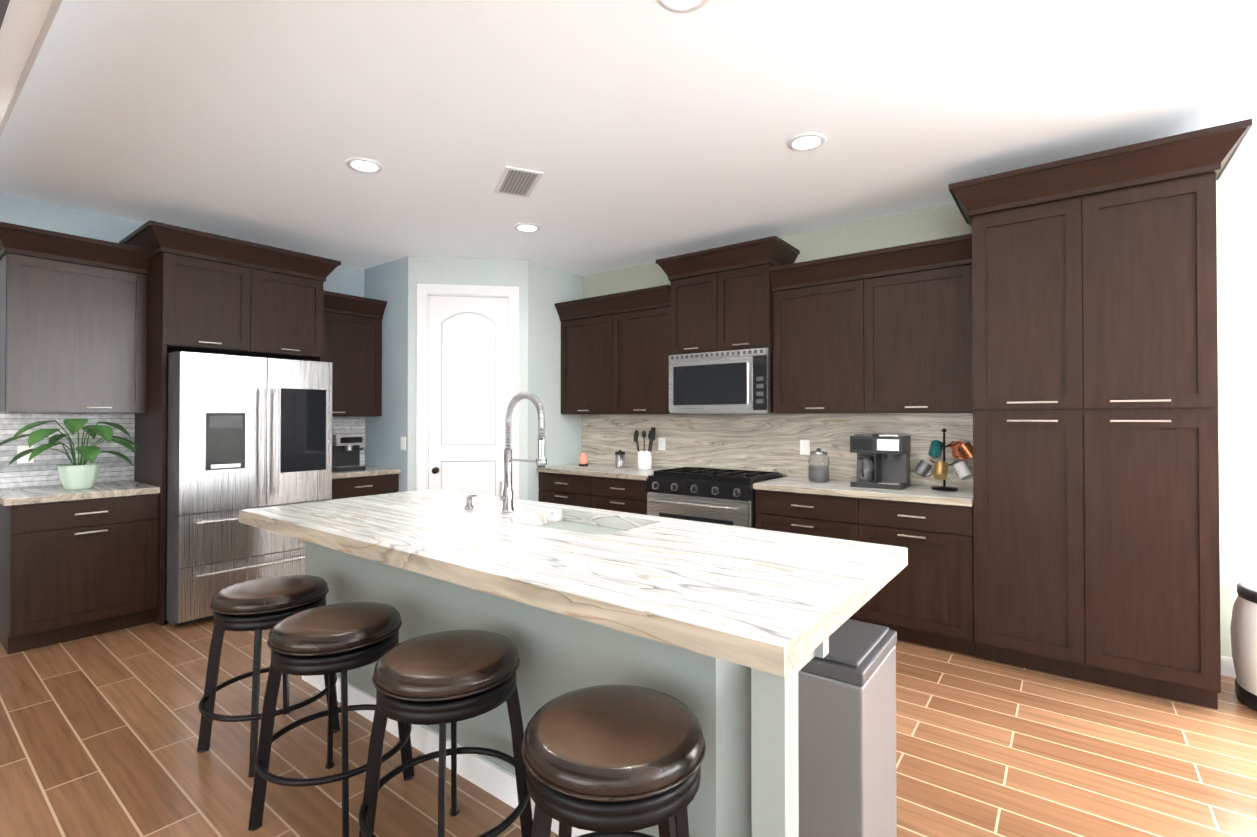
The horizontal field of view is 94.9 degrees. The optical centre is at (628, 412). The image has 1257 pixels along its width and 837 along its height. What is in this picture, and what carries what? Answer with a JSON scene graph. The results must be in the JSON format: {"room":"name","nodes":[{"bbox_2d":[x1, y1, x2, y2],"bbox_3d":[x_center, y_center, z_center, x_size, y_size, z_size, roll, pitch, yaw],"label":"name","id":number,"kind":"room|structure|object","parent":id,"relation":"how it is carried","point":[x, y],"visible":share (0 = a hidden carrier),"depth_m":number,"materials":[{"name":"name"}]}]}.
{"room":"kitchen","nodes":[
{"label":"kitchen","id":0,"kind":"room"},
{"bbox_2d":[0,0,52,121],"bbox_3d":[-3.429,-1.394,0.187,12.400,0.320,4.545,0,-1,37],"label":"ceiling","id":1,"kind":"structure","parent":0,"point":[22,23],"depth_m":1.88,"materials":[{"name":"white paint"}]},
{"bbox_2d":[0,0,9,28],"bbox_3d":[-1.302,-1.210,0.228,3.870,0.043,1.695,0,-1,37],"label":"panel","id":2,"kind":"object","parent":1,"relation":"attached to","point":[4,4],"depth_m":1.68,"materials":[{"name":"grey"}]},
{"bbox_2d":[0,0,62,136],"bbox_3d":[-2.054,-1.211,1.986,12.000,0.012,0.014,0,-1,37],"label":"bead","id":3,"kind":"object","parent":1,"relation":"attached to","point":[46,26],"visible":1,"depth_m":1.97},
{"bbox_2d":[0,193,364,416],"bbox_3d":[-2.868,0.014,5.309,0.200,2.800,4.170,0,-1,37],"label":"wall","id":4,"kind":"structure","parent":0,"point":[342,279],"depth_m":3.98,"materials":[{"name":"blue paint"}]},
{"bbox_2d":[17,445,33,463],"bbox_3d":[-3.899,0.270,3.735,0.008,0.115,0.075,0,-1,37],"label":"electrical outlet","id":5,"kind":"object","parent":4,"relation":"attached to","point":[25,458],"visible":0.59,"depth_m":3.73,"materials":[{"name":"white plastic"}]},
{"bbox_2d":[0,244,147,412],"bbox_3d":[-3.664,-0.493,3.832,0.327,0.987,0.668,0,-1,37],"label":"upper cabinet","id":6,"kind":"object","parent":4,"relation":"attached to","point":[85,323],"depth_m":3.70,"materials":[{"name":"brown wood"}]},
{"bbox_2d":[132,244,263,355],"bbox_3d":[-3.154,-0.765,4.231,0.657,0.638,0.577,0,-1,37],"label":"upper cabinet","id":7,"kind":"object","parent":4,"relation":"attached to","point":[198,302],"depth_m":4.00,"materials":[{"name":"brown wood"}]},
{"bbox_2d":[250,264,327,359],"bbox_3d":[-2.878,-0.762,4.594,0.657,0.638,0.577,0,-1,37],"label":"upper cabinet","id":8,"kind":"object","parent":4,"relation":"attached to","point":[295,303],"depth_m":4.47,"materials":[{"name":"brown wood"}]},
{"bbox_2d":[323,308,382,415],"bbox_3d":[-2.626,-0.431,5.192,0.327,0.927,0.681,0,-1,37],"label":"upper cabinet","id":9,"kind":"object","parent":4,"relation":"attached to","point":[354,338],"depth_m":5.17,"materials":[{"name":"brown wood"}]},
{"bbox_2d":[364,256,407,491],"bbox_3d":[-2.220,0.015,5.375,0.750,2.800,0.100,0,-1,37],"label":"wall","id":10,"kind":"structure","parent":0,"point":[386,431],"depth_m":5.27,"materials":[{"name":"blue paint"}]},
{"bbox_2d":[401,437,405,449],"bbox_3d":[-2.007,0.273,5.141,0.075,0.115,0.008,0,-1,37],"label":"light switch","id":11,"kind":"object","parent":10,"relation":"attached to","point":[403,443],"visible":1,"depth_m":5.13,"materials":[{"name":"white plastic"}]},
{"bbox_2d":[407,256,527,499],"bbox_3d":[-1.436,0.013,5.193,1.046,2.800,0.168,0,-1,-8],"label":"wall","id":12,"kind":"structure","parent":0,"point":[467,350],"depth_m":5.19,"materials":[{"name":"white paint"}]},
{"bbox_2d":[528,261,582,500],"bbox_3d":[-0.728,0.017,5.575,0.100,2.800,0.750,0,-1,37],"label":"wall","id":13,"kind":"structure","parent":0,"point":[549,287],"depth_m":5.46,"materials":[{"name":"green paint"}]},
{"bbox_2d":[0,618,1256,836],"bbox_3d":[-2.144,1.432,1.843,12.400,0.100,8.780,0,-1,37],"label":"floor","id":14,"kind":"structure","parent":0,"point":[98,734],"depth_m":2.33,"materials":[{"name":"brown wood"}]},
{"bbox_2d":[0,489,163,653],"bbox_3d":[-3.549,0.965,3.730,0.616,0.870,0.668,0,-1,37],"label":"base cabinet","id":15,"kind":"object","parent":14,"relation":"on","point":[76,564],"depth_m":3.52,"materials":[{"name":"brown wood"}]},
{"bbox_2d":[0,481,159,504],"bbox_3d":[-3.548,0.509,3.714,0.642,0.038,0.698,0,-1,37],"label":"countertop","id":16,"kind":"structure","parent":15,"relation":"on","point":[38,494],"depth_m":3.57,"materials":[{"name":"white stone"}]},
{"bbox_2d":[0,418,142,489],"bbox_3d":[-3.472,0.262,3.606,0.541,0.452,0.699,0,-1,37],"label":"plant","id":17,"kind":"object","parent":16,"relation":"on","point":[79,476],"visible":1,"depth_m":3.61,"materials":[{"name":"green plant"}]},
{"bbox_2d":[165,351,332,626],"bbox_3d":[-2.886,0.507,4.301,0.928,1.795,0.964,0,-1,37],"label":"fridge","id":18,"kind":"object","parent":14,"relation":"on","point":[245,432],"visible":0.81,"depth_m":3.92,"materials":[{"name":"grey metal"}]},
{"bbox_2d":[197,575,339,776],"bbox_3d":[-1.511,1.060,2.446,0.498,0.659,0.498,0,-1,37],"label":"stool","id":19,"kind":"object","parent":14,"relation":"on","point":[258,606],"visible":0.94,"depth_m":2.33,"materials":[{"name":"brown leather"}]},
{"bbox_2d":[248,602,414,836],"bbox_3d":[-1.038,1.056,2.059,0.501,0.659,0.501,0,-1,37],"label":"stool","id":20,"kind":"object","parent":14,"relation":"on","point":[330,640],"visible":0.98,"depth_m":1.93,"materials":[{"name":"brown leather"}]},
{"bbox_2d":[332,473,398,499],"bbox_3d":[-2.510,0.977,5.090,0.616,0.870,0.681,0,-1,37],"label":"base cabinet","id":21,"kind":"object","parent":14,"relation":"on","point":[343,487],"depth_m":4.92,"materials":[{"name":"brown wood"}]},
{"bbox_2d":[332,465,399,480],"bbox_3d":[-2.500,0.521,5.087,0.642,0.038,0.681,0,-1,37],"label":"countertop","id":22,"kind":"structure","parent":21,"relation":"on","point":[371,471],"depth_m":4.95,"materials":[{"name":"white stone"}]},
{"bbox_2d":[332,434,365,471],"bbox_3d":[-2.522,0.346,5.054,0.456,0.310,0.258,0,-1,37],"label":"espresso machine","id":23,"kind":"object","parent":22,"relation":"on","point":[346,448],"visible":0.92,"depth_m":4.96,"materials":[{"name":"black plastic"}]},
{"bbox_2d":[358,629,532,836],"bbox_3d":[-0.549,1.054,1.761,0.497,0.659,0.497,0,-1,37],"label":"stool","id":24,"kind":"object","parent":14,"relation":"on","point":[442,679],"visible":1,"depth_m":1.68,"materials":[{"name":"brown leather"}]},
{"bbox_2d":[536,470,595,508],"bbox_3d":[-0.369,0.980,5.372,0.698,0.870,0.617,0,-1,37],"label":"base cabinet","id":25,"kind":"object","parent":14,"relation":"on","point":[579,490],"depth_m":5.11,"materials":[{"name":"brown wood"}]},
{"bbox_2d":[536,462,667,481],"bbox_3d":[-0.148,0.522,5.192,1.272,0.038,0.642,0,-1,37],"label":"countertop","id":26,"kind":"structure","parent":25,"relation":"on","point":[594,469],"depth_m":5.08,"materials":[{"name":"white stone"}]},
{"bbox_2d":[579,452,587,465],"bbox_3d":[-0.428,0.441,5.487,0.090,0.128,0.088,0,-1,37],"label":"salt lamp","id":27,"kind":"object","parent":26,"relation":"on","point":[583,459],"visible":1,"depth_m":5.46,"materials":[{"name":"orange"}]},
{"bbox_2d":[615,450,624,467],"bbox_3d":[-0.078,0.422,5.320,0.092,0.162,0.091,0,-1,37],"label":"canister","id":28,"kind":"object","parent":26,"relation":"on","point":[619,458],"visible":1,"depth_m":5.28,"materials":[{"name":"silver metal"}]},
{"bbox_2d":[634,427,654,469],"bbox_3d":[0.149,0.316,5.106,0.210,0.371,0.184,0,-1,37],"label":"utensil crock","id":29,"kind":"object","parent":26,"relation":"on","point":[644,460],"visible":1,"depth_m":5.06,"materials":[{"name":"white ceramic"}]},
{"bbox_2d":[247,524,903,836],"bbox_3d":[-0.454,0.960,2.419,2.737,0.855,1.020,0,-1,37],"label":"kitchen island","id":30,"kind":"object","parent":14,"relation":"on","point":[748,718],"depth_m":1.82,"materials":[{"name":"grey paint"}]},
{"bbox_2d":[239,488,906,679],"bbox_3d":[-0.469,0.502,2.416,2.780,0.060,1.090,0,-1,37],"label":"island countertop","id":31,"kind":"structure","parent":30,"relation":"on","point":[762,600],"depth_m":1.81,"materials":[{"name":"white stone"}]},
{"bbox_2d":[465,495,477,508],"bbox_3d":[-0.772,0.438,2.843,0.083,0.075,0.043,0,-1,37],"label":"soap pump","id":32,"kind":"object","parent":31,"relation":"on","point":[469,505],"visible":1,"depth_m":2.84,"materials":[{"name":"silver metal"}]},
{"bbox_2d":[498,392,546,512],"bbox_3d":[-0.498,0.188,2.676,0.281,0.572,0.096,0,-1,37],"label":"faucet","id":33,"kind":"object","parent":31,"relation":"on","point":[540,461],"visible":1,"depth_m":2.73,"materials":[{"name":"silver metal"}]},
{"bbox_2d":[539,516,622,535],"bbox_3d":[-0.213,0.625,2.527,0.590,0.208,0.400,0,-1,37],"label":"sink","id":34,"kind":"object","parent":31,"relation":"in","point":[564,521],"depth_m":2.71,"materials":[{"name":"white stone"}]},
{"bbox_2d":[521,685,705,836],"bbox_3d":[-0.035,1.050,1.356,0.514,0.659,0.514,0,-1,37],"label":"stool","id":35,"kind":"object","parent":14,"relation":"on","point":[613,760],"visible":1,"depth_m":1.24,"materials":[{"name":"brown leather"}]},
{"bbox_2d":[596,478,648,514],"bbox_3d":[0.089,0.977,5.023,0.695,0.870,0.617,0,-1,37],"label":"base cabinet","id":36,"kind":"object","parent":14,"relation":"on","point":[628,495],"depth_m":4.74,"materials":[{"name":"brown wood"}]},
{"bbox_2d":[646,467,786,527],"bbox_3d":[0.666,0.933,4.475,0.868,0.947,0.733,0,-1,37],"label":"range","id":37,"kind":"object","parent":14,"relation":"on","point":[718,496],"visible":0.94,"depth_m":4.23,"materials":[{"name":"silver metal"}]},
{"bbox_2d":[755,490,871,623],"bbox_3d":[1.371,0.968,4.043,0.756,0.870,0.617,0,-1,37],"label":"base cabinet","id":38,"kind":"object","parent":14,"relation":"on","point":[821,515],"depth_m":3.76,"materials":[{"name":"brown wood"}]},
{"bbox_2d":[753,474,971,505],"bbox_3d":[1.585,0.510,3.869,1.314,0.038,0.642,0,-1,37],"label":"countertop","id":39,"kind":"structure","parent":38,"relation":"on","point":[916,492],"depth_m":3.67,"materials":[{"name":"white stone"}]},
{"bbox_2d":[808,448,828,481],"bbox_3d":[1.372,0.374,4.163,0.144,0.238,0.144,0,-1,37],"label":"glass jar","id":40,"kind":"object","parent":39,"relation":"on","point":[818,465],"visible":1,"depth_m":4.11,"materials":[{"name":"grey"}]},
{"bbox_2d":[850,434,910,489],"bbox_3d":[1.673,0.317,3.836,0.316,0.346,0.277,0,-1,37],"label":"coffee maker","id":41,"kind":"object","parent":39,"relation":"on","point":[883,461],"visible":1,"depth_m":3.78,"materials":[{"name":"black plastic"}]},
{"bbox_2d":[913,428,972,490],"bbox_3d":[2.002,0.293,3.646,0.353,0.390,0.353,0,-1,37],"label":"mug tree","id":42,"kind":"object","parent":39,"relation":"on","point":[960,450],"visible":0.98,"depth_m":3.61,"materials":[{"name":"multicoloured ceramic"}]},
{"bbox_2d":[798,619,896,836],"bbox_3d":[0.612,1.022,1.696,0.243,0.718,0.424,0,-1,37],"label":"trash can","id":43,"kind":"object","parent":14,"relation":"on","point":[847,731],"visible":0.65,"depth_m":1.57,"materials":[{"name":"silver plastic"}]},
{"bbox_2d":[872,498,971,655],"bbox_3d":[1.870,0.964,3.663,0.618,0.870,0.617,0,-1,37],"label":"base cabinet","id":44,"kind":"object","parent":14,"relation":"on","point":[926,603],"depth_m":3.38,"materials":[{"name":"brown wood"}]},
{"bbox_2d":[968,158,1223,709],"bbox_3d":[2.501,0.130,3.182,0.975,2.528,0.627,0,-1,37],"label":"tall cabinet","id":45,"kind":"object","parent":14,"relation":"on","point":[1070,528],"depth_m":2.90,"materials":[{"name":"brown wood"}]},
{"bbox_2d":[1230,580,1256,710],"bbox_3d":[3.161,1.112,2.665,0.532,0.555,0.532,0,-1,37],"label":"bin","id":46,"kind":"object","parent":14,"relation":"on","point":[1243,629],"visible":1,"depth_m":2.73,"materials":[{"name":"silver plastic"}]},
{"bbox_2d":[0,0,1256,275],"bbox_3d":[-0.765,-1.461,3.677,12.400,0.120,4.235,0,-1,37],"label":"ceiling","id":47,"kind":"structure","parent":0,"point":[638,132],"depth_m":2.69,"materials":[{"name":"white paint"}]},
{"bbox_2d":[345,158,382,172],"bbox_3d":[-1.498,-1.399,3.277,0.196,0.009,0.196,0,-1,37],"label":"recessed light","id":48,"kind":"object","parent":47,"relation":"in","point":[363,165],"visible":0.98,"depth_m":3.27,"materials":[{"name":"white"}]},
{"bbox_2d":[494,166,543,197],"bbox_3d":[-0.674,-1.397,3.515,0.220,0.010,0.400,0,-1,-23],"label":"ceiling vent","id":49,"kind":"object","parent":47,"relation":"in","point":[518,182],"visible":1,"depth_m":3.50,"materials":[{"name":"grey plastic"}]},
{"bbox_2d":[514,223,539,232],"bbox_3d":[-0.761,-1.389,4.349,0.196,0.009,0.196,0,-1,37],"label":"recessed light","id":50,"kind":"object","parent":47,"relation":"in","point":[526,227],"visible":0.96,"depth_m":4.34,"materials":[{"name":"white"}]},
{"bbox_2d":[657,0,708,12],"bbox_3d":[0.186,-1.412,1.940,0.196,0.009,0.196,0,-1,37],"label":"recessed light","id":51,"kind":"object","parent":47,"relation":"in","point":[681,6],"visible":1,"depth_m":2.00,"materials":[{"name":"white"}]},
{"bbox_2d":[787,133,826,151],"bbox_3d":[0.925,-1.402,2.999,0.196,0.009,0.196,0,-1,37],"label":"recessed light","id":52,"kind":"object","parent":47,"relation":"in","point":[806,142],"visible":1,"depth_m":2.99,"materials":[{"name":"white"}]},
{"bbox_2d":[583,142,1256,657],"bbox_3d":[1.901,0.004,4.165,8.770,2.800,0.200,0,-1,37],"label":"wall","id":53,"kind":"structure","parent":0,"point":[1237,196],"depth_m":3.08,"materials":[{"name":"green paint"}]},
{"bbox_2d":[560,310,618,413],"bbox_3d":[-0.277,-0.448,5.498,0.707,0.928,0.327,0,-1,37],"label":"upper cabinet","id":54,"kind":"object","parent":53,"relation":"attached to","point":[589,342],"depth_m":5.36,"materials":[{"name":"brown wood"}]},
{"bbox_2d":[619,302,682,413],"bbox_3d":[0.189,-0.452,5.142,0.708,0.928,0.327,0,-1,37],"label":"upper cabinet","id":55,"kind":"object","parent":53,"relation":"attached to","point":[643,360],"depth_m":4.99,"materials":[{"name":"brown wood"}]},
{"bbox_2d":[658,438,665,449],"bbox_3d":[0.302,0.284,5.223,0.075,0.115,0.008,0,-1,37],"label":"electrical outlet","id":56,"kind":"object","parent":53,"relation":"attached to","point":[661,443],"visible":1,"depth_m":5.22,"materials":[{"name":"white plastic"}]},
{"bbox_2d":[667,266,722,357],"bbox_3d":[0.654,-0.798,4.758,0.493,0.643,0.377,0,-1,37],"label":"upper cabinet","id":57,"kind":"object","parent":53,"relation":"attached to","point":[694,297],"depth_m":4.62,"materials":[{"name":"brown wood"}]},
{"bbox_2d":[723,258,790,350],"bbox_3d":[0.950,-0.800,4.532,0.494,0.643,0.377,0,-1,37],"label":"upper cabinet","id":58,"kind":"object","parent":53,"relation":"attached to","point":[748,287],"depth_m":4.33,"materials":[{"name":"brown wood"}]},
{"bbox_2d":[669,347,773,413],"bbox_3d":[0.771,-0.234,4.598,0.854,0.477,0.437,0,-1,37],"label":"microwave","id":59,"kind":"object","parent":58,"relation":"attached to","point":[735,381],"visible":0.98,"depth_m":4.42,"materials":[{"name":"silver metal"}]},
{"bbox_2d":[800,440,809,454],"bbox_3d":[1.351,0.266,4.422,0.075,0.115,0.008,0,-1,37],"label":"electrical outlet","id":60,"kind":"object","parent":53,"relation":"attached to","point":[804,447],"visible":1,"depth_m":4.42,"materials":[{"name":"white plastic"}]},
{"bbox_2d":[773,270,874,413],"bbox_3d":[1.446,-0.461,4.182,0.706,0.928,0.327,0,-1,37],"label":"upper cabinet","id":61,"kind":"object","parent":53,"relation":"attached to","point":[824,352],"depth_m":4.04,"materials":[{"name":"brown wood"}]},
{"bbox_2d":[875,254,972,412],"bbox_3d":[1.911,-0.464,3.827,0.707,0.928,0.327,0,-1,37],"label":"upper cabinet","id":62,"kind":"object","parent":53,"relation":"attached to","point":[886,330],"depth_m":3.66,"materials":[{"name":"brown wood"}]},
{"bbox_2d":[1221,656,1235,677],"bbox_3d":[4.112,1.336,2.330,2.585,0.100,0.013,0,-1,37],"label":"baseboard","id":63,"kind":"structure","parent":53,"relation":"attached to","point":[1227,667],"depth_m":3.04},
{"bbox_2d":[1232,228,1256,598],"bbox_3d":[4.097,0.152,2.352,2.280,2.230,0.008,0,-1,37],"label":"window","id":64,"kind":"structure","parent":53,"relation":"in","point":[1244,275],"depth_m":3.02,"materials":[{"name":"white"}]}
]}

